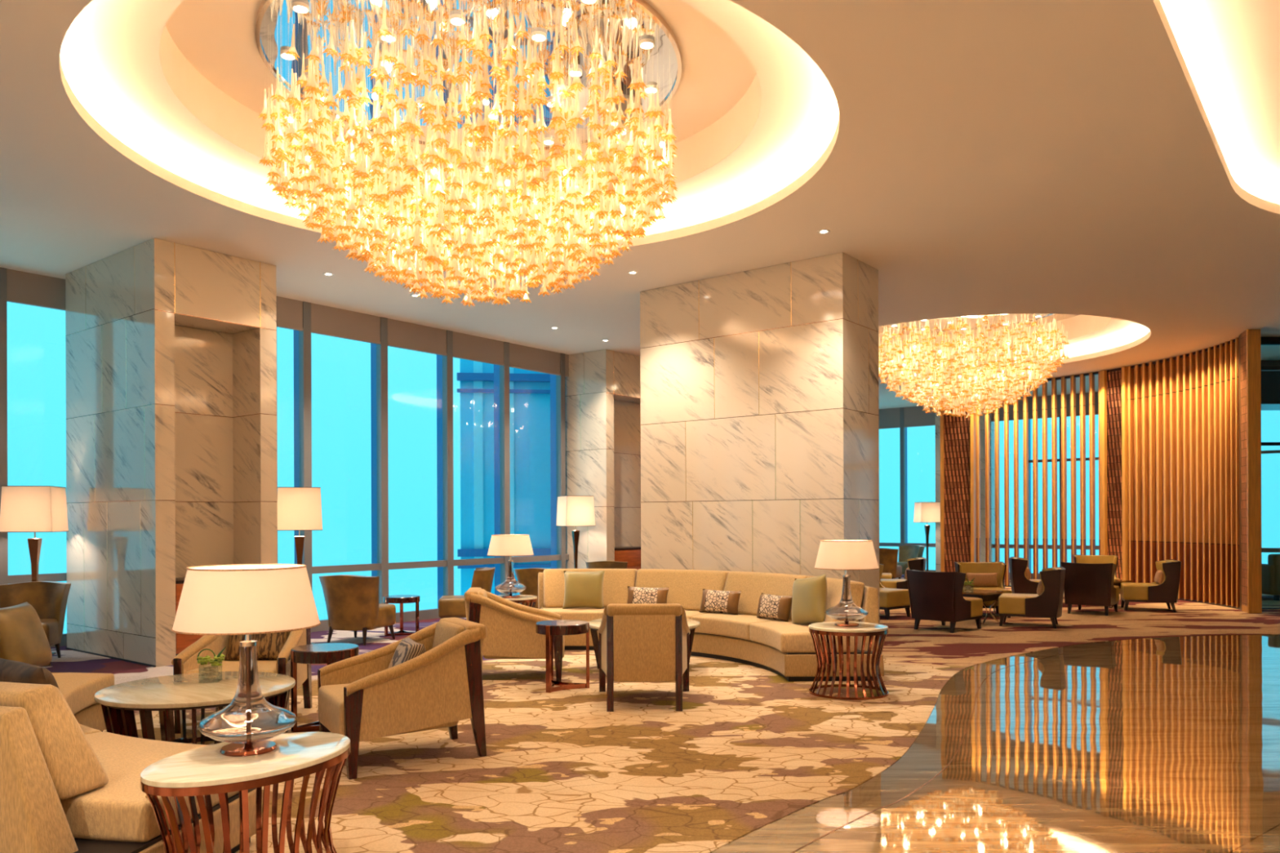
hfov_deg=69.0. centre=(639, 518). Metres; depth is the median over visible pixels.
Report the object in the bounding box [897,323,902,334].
flower
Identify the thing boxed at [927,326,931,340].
flower
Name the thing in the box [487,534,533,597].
table lamp
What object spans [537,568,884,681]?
curved sofa
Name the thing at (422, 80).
flower
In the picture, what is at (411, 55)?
flower
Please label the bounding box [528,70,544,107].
crystal
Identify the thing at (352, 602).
leather chair
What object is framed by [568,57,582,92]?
flower
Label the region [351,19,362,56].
flower
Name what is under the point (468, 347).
roller blind
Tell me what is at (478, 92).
crystal
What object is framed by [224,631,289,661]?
cushion
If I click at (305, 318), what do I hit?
window
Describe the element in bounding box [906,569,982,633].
chair
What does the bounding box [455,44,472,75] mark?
flower
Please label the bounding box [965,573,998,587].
cushion
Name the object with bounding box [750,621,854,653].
seat cushion
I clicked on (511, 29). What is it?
flower
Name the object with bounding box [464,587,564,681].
lounge armchair
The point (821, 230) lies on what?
recessed light
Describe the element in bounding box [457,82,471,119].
flower
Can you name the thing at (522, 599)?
side table
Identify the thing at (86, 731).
seat cushion
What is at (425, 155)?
flower
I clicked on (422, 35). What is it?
flower
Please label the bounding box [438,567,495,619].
leather chair
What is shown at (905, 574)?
cushion
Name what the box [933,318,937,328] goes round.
flower
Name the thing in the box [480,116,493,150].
flower
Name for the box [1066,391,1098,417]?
roller blind
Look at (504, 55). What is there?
flower
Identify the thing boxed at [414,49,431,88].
flower
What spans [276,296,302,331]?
roller blind
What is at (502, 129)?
glass pendant
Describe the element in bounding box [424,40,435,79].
flower
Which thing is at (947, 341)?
flower
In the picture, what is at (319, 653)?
round side table
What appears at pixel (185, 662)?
lounge armchair
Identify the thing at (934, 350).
flower
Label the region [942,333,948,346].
flower
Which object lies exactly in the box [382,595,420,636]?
round side table
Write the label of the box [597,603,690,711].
lounge armchair
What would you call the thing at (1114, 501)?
column
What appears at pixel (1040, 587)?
cushion
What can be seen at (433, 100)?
crystal
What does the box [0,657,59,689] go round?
cushion
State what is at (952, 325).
flower
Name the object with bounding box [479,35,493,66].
flower
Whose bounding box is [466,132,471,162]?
flower
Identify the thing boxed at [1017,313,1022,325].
flower
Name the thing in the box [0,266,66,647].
window
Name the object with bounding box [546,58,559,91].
flower
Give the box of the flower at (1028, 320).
[1026,313,1031,324]
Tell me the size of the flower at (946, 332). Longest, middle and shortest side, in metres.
0.232 x 0.113 x 0.112 m
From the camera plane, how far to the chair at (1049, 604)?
12.11 m
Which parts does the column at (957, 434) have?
frame, frame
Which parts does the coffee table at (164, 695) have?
plank leg, plank leg, plank leg, plank leg, plank leg, plank leg, plank leg, plank leg, plank leg, plank leg, plank leg, plank leg, plank leg, plank leg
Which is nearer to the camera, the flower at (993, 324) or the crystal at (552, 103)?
the crystal at (552, 103)
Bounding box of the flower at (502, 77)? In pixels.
[494,48,509,87]
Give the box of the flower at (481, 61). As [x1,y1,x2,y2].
[471,57,483,88]
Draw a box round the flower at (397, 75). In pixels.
[387,56,403,92]
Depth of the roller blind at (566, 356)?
15.78 m
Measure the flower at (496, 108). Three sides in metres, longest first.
0.212 x 0.104 x 0.102 m
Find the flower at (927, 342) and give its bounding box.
[924,330,929,344]
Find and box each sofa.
[0,672,262,852]
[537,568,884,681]
[1261,554,1279,600]
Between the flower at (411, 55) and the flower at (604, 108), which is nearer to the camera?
the flower at (411, 55)
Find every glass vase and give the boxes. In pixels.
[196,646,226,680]
[963,577,975,592]
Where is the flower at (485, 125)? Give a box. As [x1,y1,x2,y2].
[477,106,494,144]
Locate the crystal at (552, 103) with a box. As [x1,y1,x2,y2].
[548,78,562,108]
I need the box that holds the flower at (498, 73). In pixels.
[488,43,505,80]
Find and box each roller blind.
[6,268,65,311]
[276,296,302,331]
[311,302,381,344]
[387,318,446,355]
[453,331,504,365]
[509,342,560,375]
[564,354,568,377]
[879,407,899,429]
[903,405,935,427]
[991,397,1022,422]
[1028,395,1059,419]
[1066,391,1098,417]
[1260,360,1279,410]
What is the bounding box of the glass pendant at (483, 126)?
[478,96,494,133]
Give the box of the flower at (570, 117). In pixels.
[568,90,582,125]
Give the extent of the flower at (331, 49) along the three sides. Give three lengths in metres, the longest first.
0.212 x 0.104 x 0.102 m
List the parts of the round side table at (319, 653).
leg, leg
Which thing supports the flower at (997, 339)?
on the chandelier at (1002, 375)
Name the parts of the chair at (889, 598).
leg, seat, seat, seat rail, leg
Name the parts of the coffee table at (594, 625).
plank leg, plank leg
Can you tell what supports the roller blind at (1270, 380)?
hanging from the ceiling
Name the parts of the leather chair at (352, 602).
leg, backrest, seat, leg, leg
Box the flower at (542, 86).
[532,57,544,93]
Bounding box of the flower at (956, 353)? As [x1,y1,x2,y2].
[953,341,959,355]
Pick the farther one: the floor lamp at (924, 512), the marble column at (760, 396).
the floor lamp at (924, 512)
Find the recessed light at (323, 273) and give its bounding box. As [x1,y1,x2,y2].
[322,272,333,275]
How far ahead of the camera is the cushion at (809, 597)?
8.70 m
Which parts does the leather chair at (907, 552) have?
seat, backrest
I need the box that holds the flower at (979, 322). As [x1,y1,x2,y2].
[976,315,982,328]
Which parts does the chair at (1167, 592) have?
leg, leg, seat, seat, seat rail, leg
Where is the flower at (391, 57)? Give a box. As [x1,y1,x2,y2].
[385,27,397,65]
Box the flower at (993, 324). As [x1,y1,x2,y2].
[990,314,995,327]
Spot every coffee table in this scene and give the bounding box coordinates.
[93,671,295,744]
[587,618,700,668]
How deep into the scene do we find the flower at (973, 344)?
14.39 m
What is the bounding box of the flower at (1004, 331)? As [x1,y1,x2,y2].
[1002,320,1007,334]
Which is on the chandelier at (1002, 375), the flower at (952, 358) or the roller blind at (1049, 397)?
the flower at (952, 358)
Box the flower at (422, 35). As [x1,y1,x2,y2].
[413,4,430,44]
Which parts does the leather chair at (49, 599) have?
seat, leg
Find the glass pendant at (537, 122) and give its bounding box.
[533,103,546,133]
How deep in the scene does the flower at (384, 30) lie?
5.66 m
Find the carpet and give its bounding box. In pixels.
[41,574,1279,852]
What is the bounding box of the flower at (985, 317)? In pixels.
[982,315,987,323]
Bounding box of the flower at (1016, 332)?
[1013,320,1020,335]
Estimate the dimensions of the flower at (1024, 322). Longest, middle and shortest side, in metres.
0.212 x 0.104 x 0.102 m
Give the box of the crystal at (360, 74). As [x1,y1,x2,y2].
[357,65,370,96]
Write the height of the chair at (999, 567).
0.775 m
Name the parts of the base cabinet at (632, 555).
door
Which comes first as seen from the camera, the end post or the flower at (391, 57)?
the flower at (391, 57)
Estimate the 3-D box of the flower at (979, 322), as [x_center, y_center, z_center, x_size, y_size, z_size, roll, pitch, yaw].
[5.102,-2.985,14.010,0.102,0.212,0.104,-3,-1,22]
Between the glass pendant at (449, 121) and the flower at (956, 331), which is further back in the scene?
the flower at (956, 331)
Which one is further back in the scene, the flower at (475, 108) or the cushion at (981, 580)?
the cushion at (981, 580)
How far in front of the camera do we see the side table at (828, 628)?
7.51 m
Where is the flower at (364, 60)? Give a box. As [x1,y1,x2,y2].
[356,31,372,68]
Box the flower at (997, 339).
[993,331,999,346]
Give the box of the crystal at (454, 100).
[445,82,460,108]
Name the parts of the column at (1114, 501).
frame, frame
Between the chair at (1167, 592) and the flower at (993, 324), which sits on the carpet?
the chair at (1167, 592)
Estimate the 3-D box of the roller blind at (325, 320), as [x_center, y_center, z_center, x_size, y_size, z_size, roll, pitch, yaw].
[-3.913,-2.587,12.394,0.050,0.375,1.065,0,0,38]
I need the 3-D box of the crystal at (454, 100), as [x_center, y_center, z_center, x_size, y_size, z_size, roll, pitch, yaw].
[-1.212,-2.769,6.025,0.104,0.212,0.102,2,1,19]
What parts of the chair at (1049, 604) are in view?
leg, seat, seat, seat rail, leg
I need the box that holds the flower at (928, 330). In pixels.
[925,319,931,333]
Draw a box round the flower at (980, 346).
[976,333,982,348]
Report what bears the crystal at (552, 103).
on the chandelier at (519, 79)
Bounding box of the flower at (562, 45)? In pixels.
[555,16,570,53]
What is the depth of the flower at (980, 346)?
14.00 m
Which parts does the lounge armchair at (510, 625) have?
panel, leg, panel, seat, panel, leg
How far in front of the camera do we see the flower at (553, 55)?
6.01 m
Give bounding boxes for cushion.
[0,601,52,666]
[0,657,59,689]
[0,681,108,799]
[52,672,114,715]
[59,732,239,842]
[78,723,101,734]
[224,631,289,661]
[387,637,426,668]
[432,621,464,648]
[540,607,605,622]
[543,568,637,608]
[562,570,604,608]
[626,586,669,604]
[635,568,729,610]
[684,609,706,619]
[692,613,782,639]
[698,588,741,615]
[724,571,811,619]
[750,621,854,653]
[756,593,791,622]
[791,573,826,624]
[807,576,864,624]
[904,567,909,579]
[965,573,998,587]
[1025,567,1031,579]
[1036,580,1043,595]
[1154,569,1164,584]
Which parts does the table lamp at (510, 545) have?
shade trim, lamp shade, glass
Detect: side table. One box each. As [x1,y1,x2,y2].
[140,732,350,852]
[290,643,359,733]
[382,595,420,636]
[497,595,537,608]
[535,619,589,693]
[808,622,888,700]
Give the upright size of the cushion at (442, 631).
0.386 m
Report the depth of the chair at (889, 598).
13.34 m
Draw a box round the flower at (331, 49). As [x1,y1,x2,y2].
[322,21,338,59]
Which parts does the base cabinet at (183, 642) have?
drawer, door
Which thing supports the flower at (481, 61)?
on the chandelier at (519, 79)
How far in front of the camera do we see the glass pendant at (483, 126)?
5.74 m
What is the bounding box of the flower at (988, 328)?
[986,317,992,331]
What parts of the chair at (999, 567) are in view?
seat, seat rail, seat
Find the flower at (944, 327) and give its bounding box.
[942,318,946,330]
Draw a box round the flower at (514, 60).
[513,46,528,84]
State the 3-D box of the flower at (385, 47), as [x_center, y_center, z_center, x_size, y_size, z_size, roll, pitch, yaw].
[-1.594,-2.978,5.845,0.102,0.212,0.104,-1,0,-28]
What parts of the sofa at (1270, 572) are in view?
armrest, backrest, leg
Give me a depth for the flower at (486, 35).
5.73 m
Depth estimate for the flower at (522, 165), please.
6.28 m
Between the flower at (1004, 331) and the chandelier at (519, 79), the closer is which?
the chandelier at (519, 79)
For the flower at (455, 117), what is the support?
on the chandelier at (519, 79)
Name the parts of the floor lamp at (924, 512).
lamp shade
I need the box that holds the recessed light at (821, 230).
[817,229,830,234]
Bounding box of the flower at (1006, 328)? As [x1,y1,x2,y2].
[1002,316,1008,331]
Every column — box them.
[65,238,277,666]
[564,349,640,568]
[640,252,879,623]
[939,391,976,572]
[1101,366,1128,580]
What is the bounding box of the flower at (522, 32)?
[514,3,528,41]
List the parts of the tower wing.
spandrel rail, spandrel rail, spandrel rail, spandrel rail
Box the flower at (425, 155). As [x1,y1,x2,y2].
[418,127,428,160]
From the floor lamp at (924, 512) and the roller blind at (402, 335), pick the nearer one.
the roller blind at (402, 335)
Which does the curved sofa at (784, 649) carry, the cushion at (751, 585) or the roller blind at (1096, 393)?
the cushion at (751, 585)
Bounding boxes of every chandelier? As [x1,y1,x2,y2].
[255,0,681,306]
[878,313,1069,417]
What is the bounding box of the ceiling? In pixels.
[0,0,1279,408]
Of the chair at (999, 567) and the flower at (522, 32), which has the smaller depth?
the flower at (522, 32)
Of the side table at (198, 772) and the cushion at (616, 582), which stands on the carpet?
the side table at (198, 772)
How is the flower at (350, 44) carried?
on the chandelier at (519, 79)
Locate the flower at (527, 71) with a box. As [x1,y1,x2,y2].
[524,41,533,78]
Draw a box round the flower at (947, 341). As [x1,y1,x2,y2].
[944,330,950,343]
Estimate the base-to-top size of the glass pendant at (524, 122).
0.212 m
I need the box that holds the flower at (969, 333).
[967,322,972,336]
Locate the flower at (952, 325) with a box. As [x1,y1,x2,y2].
[949,317,954,327]
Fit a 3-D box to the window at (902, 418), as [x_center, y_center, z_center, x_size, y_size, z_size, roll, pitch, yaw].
[12.201,-0.768,19.381,16.750,5.340,0.270,0,0,38]
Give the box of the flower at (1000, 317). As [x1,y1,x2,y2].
[998,314,1003,326]
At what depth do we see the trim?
5.31 m
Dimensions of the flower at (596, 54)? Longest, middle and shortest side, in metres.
0.212 x 0.104 x 0.102 m
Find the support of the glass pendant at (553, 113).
on the chandelier at (519, 79)
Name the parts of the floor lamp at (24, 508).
lamp shade, shade trim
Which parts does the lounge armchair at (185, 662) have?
leg, panel, seat, leg, panel, leg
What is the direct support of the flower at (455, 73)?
on the chandelier at (519, 79)
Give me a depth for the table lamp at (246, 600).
3.41 m
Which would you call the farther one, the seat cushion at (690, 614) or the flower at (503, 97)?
the seat cushion at (690, 614)
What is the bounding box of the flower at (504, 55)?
[499,28,517,66]
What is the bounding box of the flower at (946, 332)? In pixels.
[945,323,951,338]
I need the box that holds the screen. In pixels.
[975,337,1239,609]
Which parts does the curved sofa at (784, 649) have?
shadow rail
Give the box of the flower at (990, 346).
[989,336,993,350]
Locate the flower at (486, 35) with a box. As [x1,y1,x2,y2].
[479,5,493,43]
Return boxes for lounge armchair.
[171,628,311,733]
[317,617,487,779]
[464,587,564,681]
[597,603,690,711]
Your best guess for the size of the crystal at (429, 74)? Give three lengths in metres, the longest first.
0.212 x 0.104 x 0.102 m
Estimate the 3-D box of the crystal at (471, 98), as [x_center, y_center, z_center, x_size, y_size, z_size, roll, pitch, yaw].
[-1.048,-2.722,5.854,0.102,0.212,0.104,-3,-3,0]
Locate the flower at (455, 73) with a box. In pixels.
[448,49,461,85]
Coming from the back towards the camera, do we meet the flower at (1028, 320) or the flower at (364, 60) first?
the flower at (1028, 320)
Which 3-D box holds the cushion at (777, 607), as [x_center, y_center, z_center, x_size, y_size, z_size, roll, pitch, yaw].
[1.341,0.884,9.281,0.172,0.252,0.470,0,0,-33]
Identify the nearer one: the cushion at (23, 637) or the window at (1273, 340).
the cushion at (23, 637)
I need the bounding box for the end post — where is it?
[1238,328,1262,613]
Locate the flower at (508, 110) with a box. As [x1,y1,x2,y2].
[500,81,515,119]
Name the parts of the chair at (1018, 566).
seat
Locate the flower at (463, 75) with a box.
[455,46,471,84]
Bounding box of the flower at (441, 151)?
[435,131,447,164]
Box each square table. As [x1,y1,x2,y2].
[962,589,1003,624]
[1084,579,1132,608]
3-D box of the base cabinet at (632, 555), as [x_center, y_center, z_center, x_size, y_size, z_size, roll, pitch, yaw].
[0.112,0.975,16.563,0.435,0.950,2.360,0,0,38]
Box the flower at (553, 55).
[547,27,563,61]
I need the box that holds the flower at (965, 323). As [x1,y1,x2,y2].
[962,315,968,325]
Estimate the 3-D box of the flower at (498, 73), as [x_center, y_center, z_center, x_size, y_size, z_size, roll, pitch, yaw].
[-0.925,-2.930,5.950,0.122,0.222,0.120,-4,0,34]
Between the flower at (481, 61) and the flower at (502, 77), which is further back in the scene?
the flower at (502, 77)
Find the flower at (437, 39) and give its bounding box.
[430,9,446,48]
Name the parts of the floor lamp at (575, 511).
lamp shade, shade trim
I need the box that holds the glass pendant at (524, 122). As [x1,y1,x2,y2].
[518,94,528,128]
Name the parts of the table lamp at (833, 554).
lamp shade, shade trim, glass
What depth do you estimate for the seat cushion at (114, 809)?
3.52 m
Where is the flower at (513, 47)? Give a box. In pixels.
[503,17,519,55]
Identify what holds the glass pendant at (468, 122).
on the chandelier at (519, 79)
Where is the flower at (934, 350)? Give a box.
[931,339,937,353]
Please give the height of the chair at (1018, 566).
0.775 m
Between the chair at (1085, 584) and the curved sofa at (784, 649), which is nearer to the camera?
the curved sofa at (784, 649)
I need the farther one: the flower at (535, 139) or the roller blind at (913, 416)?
the roller blind at (913, 416)
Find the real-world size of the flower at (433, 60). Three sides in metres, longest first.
0.212 x 0.104 x 0.102 m
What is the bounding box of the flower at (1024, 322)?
[1021,313,1027,324]
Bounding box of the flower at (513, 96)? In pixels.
[504,90,518,109]
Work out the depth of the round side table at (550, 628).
7.82 m
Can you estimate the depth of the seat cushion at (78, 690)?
5.95 m
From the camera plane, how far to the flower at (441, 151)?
6.23 m
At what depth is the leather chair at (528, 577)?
12.08 m
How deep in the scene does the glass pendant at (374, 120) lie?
6.00 m
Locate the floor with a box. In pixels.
[710,634,1279,852]
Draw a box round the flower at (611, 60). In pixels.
[603,32,617,68]
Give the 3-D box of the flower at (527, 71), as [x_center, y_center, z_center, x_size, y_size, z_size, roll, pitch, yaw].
[-0.702,-2.905,5.877,0.102,0.212,0.104,3,-3,-15]
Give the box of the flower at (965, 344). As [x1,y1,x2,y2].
[962,333,968,347]
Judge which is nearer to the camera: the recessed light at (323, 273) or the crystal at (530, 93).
the crystal at (530, 93)
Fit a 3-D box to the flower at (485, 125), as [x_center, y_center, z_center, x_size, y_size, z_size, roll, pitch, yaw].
[-0.944,-2.424,5.729,0.104,0.212,0.102,3,1,-21]
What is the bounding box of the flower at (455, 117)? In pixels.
[452,89,462,124]
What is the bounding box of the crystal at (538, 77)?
[524,70,540,105]
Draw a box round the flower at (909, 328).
[906,321,912,330]
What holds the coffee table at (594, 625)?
on the carpet
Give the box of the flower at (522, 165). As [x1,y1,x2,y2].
[518,159,531,172]
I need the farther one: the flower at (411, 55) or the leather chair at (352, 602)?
the leather chair at (352, 602)
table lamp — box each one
[171,564,320,756]
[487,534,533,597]
[813,539,879,626]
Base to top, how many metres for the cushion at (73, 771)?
0.422 m
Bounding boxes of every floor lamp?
[0,485,68,655]
[276,487,322,644]
[555,495,595,568]
[913,502,940,571]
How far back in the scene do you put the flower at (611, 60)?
6.07 m
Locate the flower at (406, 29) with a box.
[399,0,416,39]
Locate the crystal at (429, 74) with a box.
[429,74,439,101]
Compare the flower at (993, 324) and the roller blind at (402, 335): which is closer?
the roller blind at (402, 335)
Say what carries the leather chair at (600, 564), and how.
on the carpet
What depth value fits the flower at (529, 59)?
5.87 m
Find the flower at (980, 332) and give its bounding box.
[978,320,983,334]
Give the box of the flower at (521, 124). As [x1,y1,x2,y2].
[515,124,523,151]
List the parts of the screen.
rail, rail, backing panel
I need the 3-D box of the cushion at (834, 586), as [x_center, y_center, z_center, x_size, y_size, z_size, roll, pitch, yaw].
[1.791,0.794,8.869,0.375,0.437,0.983,0,0,-14]
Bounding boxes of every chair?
[0,581,71,657]
[318,574,395,645]
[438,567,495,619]
[514,568,546,608]
[586,560,627,568]
[879,547,902,578]
[879,563,910,619]
[880,557,926,589]
[880,573,891,578]
[897,545,924,578]
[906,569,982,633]
[954,561,1012,617]
[998,566,1065,628]
[1008,556,1040,594]
[1060,561,1119,615]
[1072,554,1119,594]
[1120,559,1181,612]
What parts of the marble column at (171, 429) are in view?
skirting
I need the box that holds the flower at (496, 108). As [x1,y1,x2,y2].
[488,80,503,116]
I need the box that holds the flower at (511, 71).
[503,56,513,89]
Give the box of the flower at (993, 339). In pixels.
[990,327,995,342]
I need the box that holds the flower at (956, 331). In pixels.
[953,320,959,334]
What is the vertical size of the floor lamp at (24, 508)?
1.819 m
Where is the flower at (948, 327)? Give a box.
[944,317,950,330]
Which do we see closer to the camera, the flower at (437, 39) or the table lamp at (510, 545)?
the flower at (437, 39)
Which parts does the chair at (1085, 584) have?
leg, leg, leg, seat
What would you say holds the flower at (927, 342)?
on the chandelier at (1002, 375)
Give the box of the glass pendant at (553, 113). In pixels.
[547,97,559,130]
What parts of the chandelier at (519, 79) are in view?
light bulb, light bulb, light bulb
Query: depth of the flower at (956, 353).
14.09 m
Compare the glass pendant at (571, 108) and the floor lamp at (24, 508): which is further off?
the floor lamp at (24, 508)
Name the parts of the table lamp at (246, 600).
lamp shade, shade trim, glass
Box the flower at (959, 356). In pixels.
[957,344,963,359]
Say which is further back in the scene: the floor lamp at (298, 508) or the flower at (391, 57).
the floor lamp at (298, 508)
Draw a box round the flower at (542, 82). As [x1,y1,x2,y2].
[537,55,550,91]
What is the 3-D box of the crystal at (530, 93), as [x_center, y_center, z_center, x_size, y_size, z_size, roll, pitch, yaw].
[-0.697,-2.765,5.925,0.104,0.212,0.102,1,3,-39]
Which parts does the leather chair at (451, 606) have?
seat, backrest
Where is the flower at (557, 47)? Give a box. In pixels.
[549,44,560,81]
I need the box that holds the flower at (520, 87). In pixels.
[514,81,521,115]
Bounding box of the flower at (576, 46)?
[569,18,585,55]
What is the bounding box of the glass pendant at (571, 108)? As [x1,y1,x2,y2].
[564,98,576,131]
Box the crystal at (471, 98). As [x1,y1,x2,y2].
[466,69,479,105]
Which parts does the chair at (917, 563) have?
seat, seat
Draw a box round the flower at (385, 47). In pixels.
[379,35,390,64]
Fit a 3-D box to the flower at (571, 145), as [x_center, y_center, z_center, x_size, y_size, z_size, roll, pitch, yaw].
[-0.461,-2.576,6.295,0.102,0.212,0.104,-4,5,-21]
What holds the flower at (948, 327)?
on the chandelier at (1002, 375)
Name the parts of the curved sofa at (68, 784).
frame, shadow rail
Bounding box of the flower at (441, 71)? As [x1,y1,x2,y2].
[432,44,445,80]
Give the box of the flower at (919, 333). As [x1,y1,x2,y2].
[916,322,921,335]
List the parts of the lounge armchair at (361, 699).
leg, leg, panel, seat, panel, leg, leg, panel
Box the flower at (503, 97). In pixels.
[498,84,506,109]
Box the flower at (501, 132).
[497,106,508,139]
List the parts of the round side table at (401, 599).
leg, leg, leg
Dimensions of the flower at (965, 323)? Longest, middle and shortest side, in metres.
0.212 x 0.104 x 0.102 m
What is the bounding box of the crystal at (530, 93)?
[524,66,533,103]
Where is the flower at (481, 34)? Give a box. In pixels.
[473,17,483,50]
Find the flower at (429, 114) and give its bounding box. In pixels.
[422,85,435,121]
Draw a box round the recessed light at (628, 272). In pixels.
[626,271,638,274]
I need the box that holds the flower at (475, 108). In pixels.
[467,78,484,117]
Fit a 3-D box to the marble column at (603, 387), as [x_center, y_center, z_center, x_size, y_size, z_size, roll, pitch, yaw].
[0.050,-0.669,16.853,0.970,4.243,3.212,0,0,38]
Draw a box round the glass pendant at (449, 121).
[441,92,457,130]
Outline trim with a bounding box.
[791,637,1248,852]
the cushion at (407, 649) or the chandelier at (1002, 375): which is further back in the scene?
the chandelier at (1002, 375)
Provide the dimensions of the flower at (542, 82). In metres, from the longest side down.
0.212 x 0.104 x 0.102 m
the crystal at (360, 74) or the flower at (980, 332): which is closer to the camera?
the crystal at (360, 74)
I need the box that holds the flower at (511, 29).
[502,17,518,55]
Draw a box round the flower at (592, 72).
[586,44,599,80]
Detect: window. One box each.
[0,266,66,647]
[190,295,568,632]
[879,391,1279,579]
[1260,336,1279,608]
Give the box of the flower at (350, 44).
[346,28,362,66]
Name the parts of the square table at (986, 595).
leg, leg, leg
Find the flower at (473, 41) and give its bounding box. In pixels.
[464,13,475,53]
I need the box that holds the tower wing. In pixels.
[457,358,551,595]
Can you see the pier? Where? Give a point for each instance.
(982, 419)
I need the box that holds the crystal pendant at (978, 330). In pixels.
[974,326,982,340]
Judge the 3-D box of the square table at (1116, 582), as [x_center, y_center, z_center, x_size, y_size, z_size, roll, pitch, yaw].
[7.518,1.210,15.000,0.540,0.438,0.540,0,0,-30]
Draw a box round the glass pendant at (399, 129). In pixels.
[396,99,404,133]
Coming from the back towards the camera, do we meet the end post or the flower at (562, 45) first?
the end post
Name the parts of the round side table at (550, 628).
leg, leg, leg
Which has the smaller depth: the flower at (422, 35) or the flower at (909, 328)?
the flower at (422, 35)
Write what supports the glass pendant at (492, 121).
on the chandelier at (519, 79)
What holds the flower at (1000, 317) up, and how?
on the chandelier at (1002, 375)
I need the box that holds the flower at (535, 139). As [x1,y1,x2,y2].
[529,113,540,145]
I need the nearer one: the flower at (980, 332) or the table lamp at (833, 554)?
the table lamp at (833, 554)
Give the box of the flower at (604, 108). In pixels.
[597,80,608,115]
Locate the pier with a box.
[934,404,995,572]
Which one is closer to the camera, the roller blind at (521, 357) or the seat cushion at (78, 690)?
the seat cushion at (78, 690)
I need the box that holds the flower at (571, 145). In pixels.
[565,128,579,154]
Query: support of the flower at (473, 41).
on the chandelier at (519, 79)
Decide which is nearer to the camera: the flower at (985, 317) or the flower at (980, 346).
the flower at (980, 346)
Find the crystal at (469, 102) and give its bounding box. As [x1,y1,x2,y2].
[466,72,479,106]
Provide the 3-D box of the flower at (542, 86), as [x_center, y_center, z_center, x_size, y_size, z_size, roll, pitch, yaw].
[-0.665,-2.928,6.127,0.102,0.212,0.104,1,-2,5]
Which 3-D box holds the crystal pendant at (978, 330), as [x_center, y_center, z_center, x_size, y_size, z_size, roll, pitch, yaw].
[5.146,-2.822,14.183,0.102,0.212,0.104,0,-3,-14]
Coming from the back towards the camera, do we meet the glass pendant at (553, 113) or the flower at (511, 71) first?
the glass pendant at (553, 113)
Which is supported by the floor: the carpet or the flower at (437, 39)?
the carpet
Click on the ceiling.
(1112, 167)
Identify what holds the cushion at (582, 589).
on the curved sofa at (784, 649)
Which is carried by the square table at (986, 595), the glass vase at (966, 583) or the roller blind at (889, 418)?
the glass vase at (966, 583)
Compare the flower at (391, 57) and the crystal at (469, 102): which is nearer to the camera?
the flower at (391, 57)
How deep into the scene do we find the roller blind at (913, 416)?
23.33 m
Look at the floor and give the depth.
5.41 m
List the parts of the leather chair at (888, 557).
seat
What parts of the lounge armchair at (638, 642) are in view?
leg, panel, leg, seat, panel, leg, panel, leg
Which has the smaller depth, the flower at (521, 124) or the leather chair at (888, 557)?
the flower at (521, 124)
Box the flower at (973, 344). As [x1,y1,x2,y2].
[970,337,977,348]
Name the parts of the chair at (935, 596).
leg, leg, seat, seat, seat rail, leg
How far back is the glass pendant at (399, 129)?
6.01 m
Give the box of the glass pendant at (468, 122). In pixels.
[460,97,471,129]
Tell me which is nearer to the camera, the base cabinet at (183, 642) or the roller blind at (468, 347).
the base cabinet at (183, 642)
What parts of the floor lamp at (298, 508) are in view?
lamp shade, shade trim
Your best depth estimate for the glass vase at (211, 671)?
5.76 m
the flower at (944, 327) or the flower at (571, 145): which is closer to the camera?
the flower at (571, 145)
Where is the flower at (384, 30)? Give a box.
[375,0,391,39]
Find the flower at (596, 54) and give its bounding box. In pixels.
[587,25,603,62]
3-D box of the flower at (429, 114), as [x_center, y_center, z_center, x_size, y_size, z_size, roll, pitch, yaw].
[-1.325,-2.637,5.896,0.102,0.212,0.104,3,-1,-44]
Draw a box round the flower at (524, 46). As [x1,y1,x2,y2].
[523,40,533,78]
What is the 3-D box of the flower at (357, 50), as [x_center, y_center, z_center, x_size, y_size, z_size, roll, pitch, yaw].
[-1.804,-2.994,5.811,0.104,0.212,0.102,2,-4,-23]
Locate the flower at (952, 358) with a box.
[948,346,955,360]
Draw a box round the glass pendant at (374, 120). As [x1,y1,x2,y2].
[368,99,382,129]
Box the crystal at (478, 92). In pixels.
[471,62,487,101]
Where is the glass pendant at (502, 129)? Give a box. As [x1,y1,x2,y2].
[495,100,508,136]
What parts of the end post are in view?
foot rail, post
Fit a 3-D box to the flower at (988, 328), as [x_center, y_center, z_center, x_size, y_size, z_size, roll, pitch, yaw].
[5.257,-2.929,14.034,0.102,0.212,0.104,-2,3,11]
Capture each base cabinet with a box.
[175,577,204,656]
[614,546,640,569]
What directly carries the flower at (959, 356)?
on the chandelier at (1002, 375)
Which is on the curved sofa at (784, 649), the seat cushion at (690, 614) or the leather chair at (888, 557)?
the seat cushion at (690, 614)
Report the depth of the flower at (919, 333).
14.52 m
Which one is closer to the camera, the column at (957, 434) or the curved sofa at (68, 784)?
the curved sofa at (68, 784)
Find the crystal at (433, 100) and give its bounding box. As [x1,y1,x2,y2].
[426,76,436,111]
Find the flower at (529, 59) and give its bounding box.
[523,35,537,70]
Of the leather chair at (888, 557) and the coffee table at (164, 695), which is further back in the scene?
the leather chair at (888, 557)
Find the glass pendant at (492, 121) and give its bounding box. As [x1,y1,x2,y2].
[488,93,500,127]

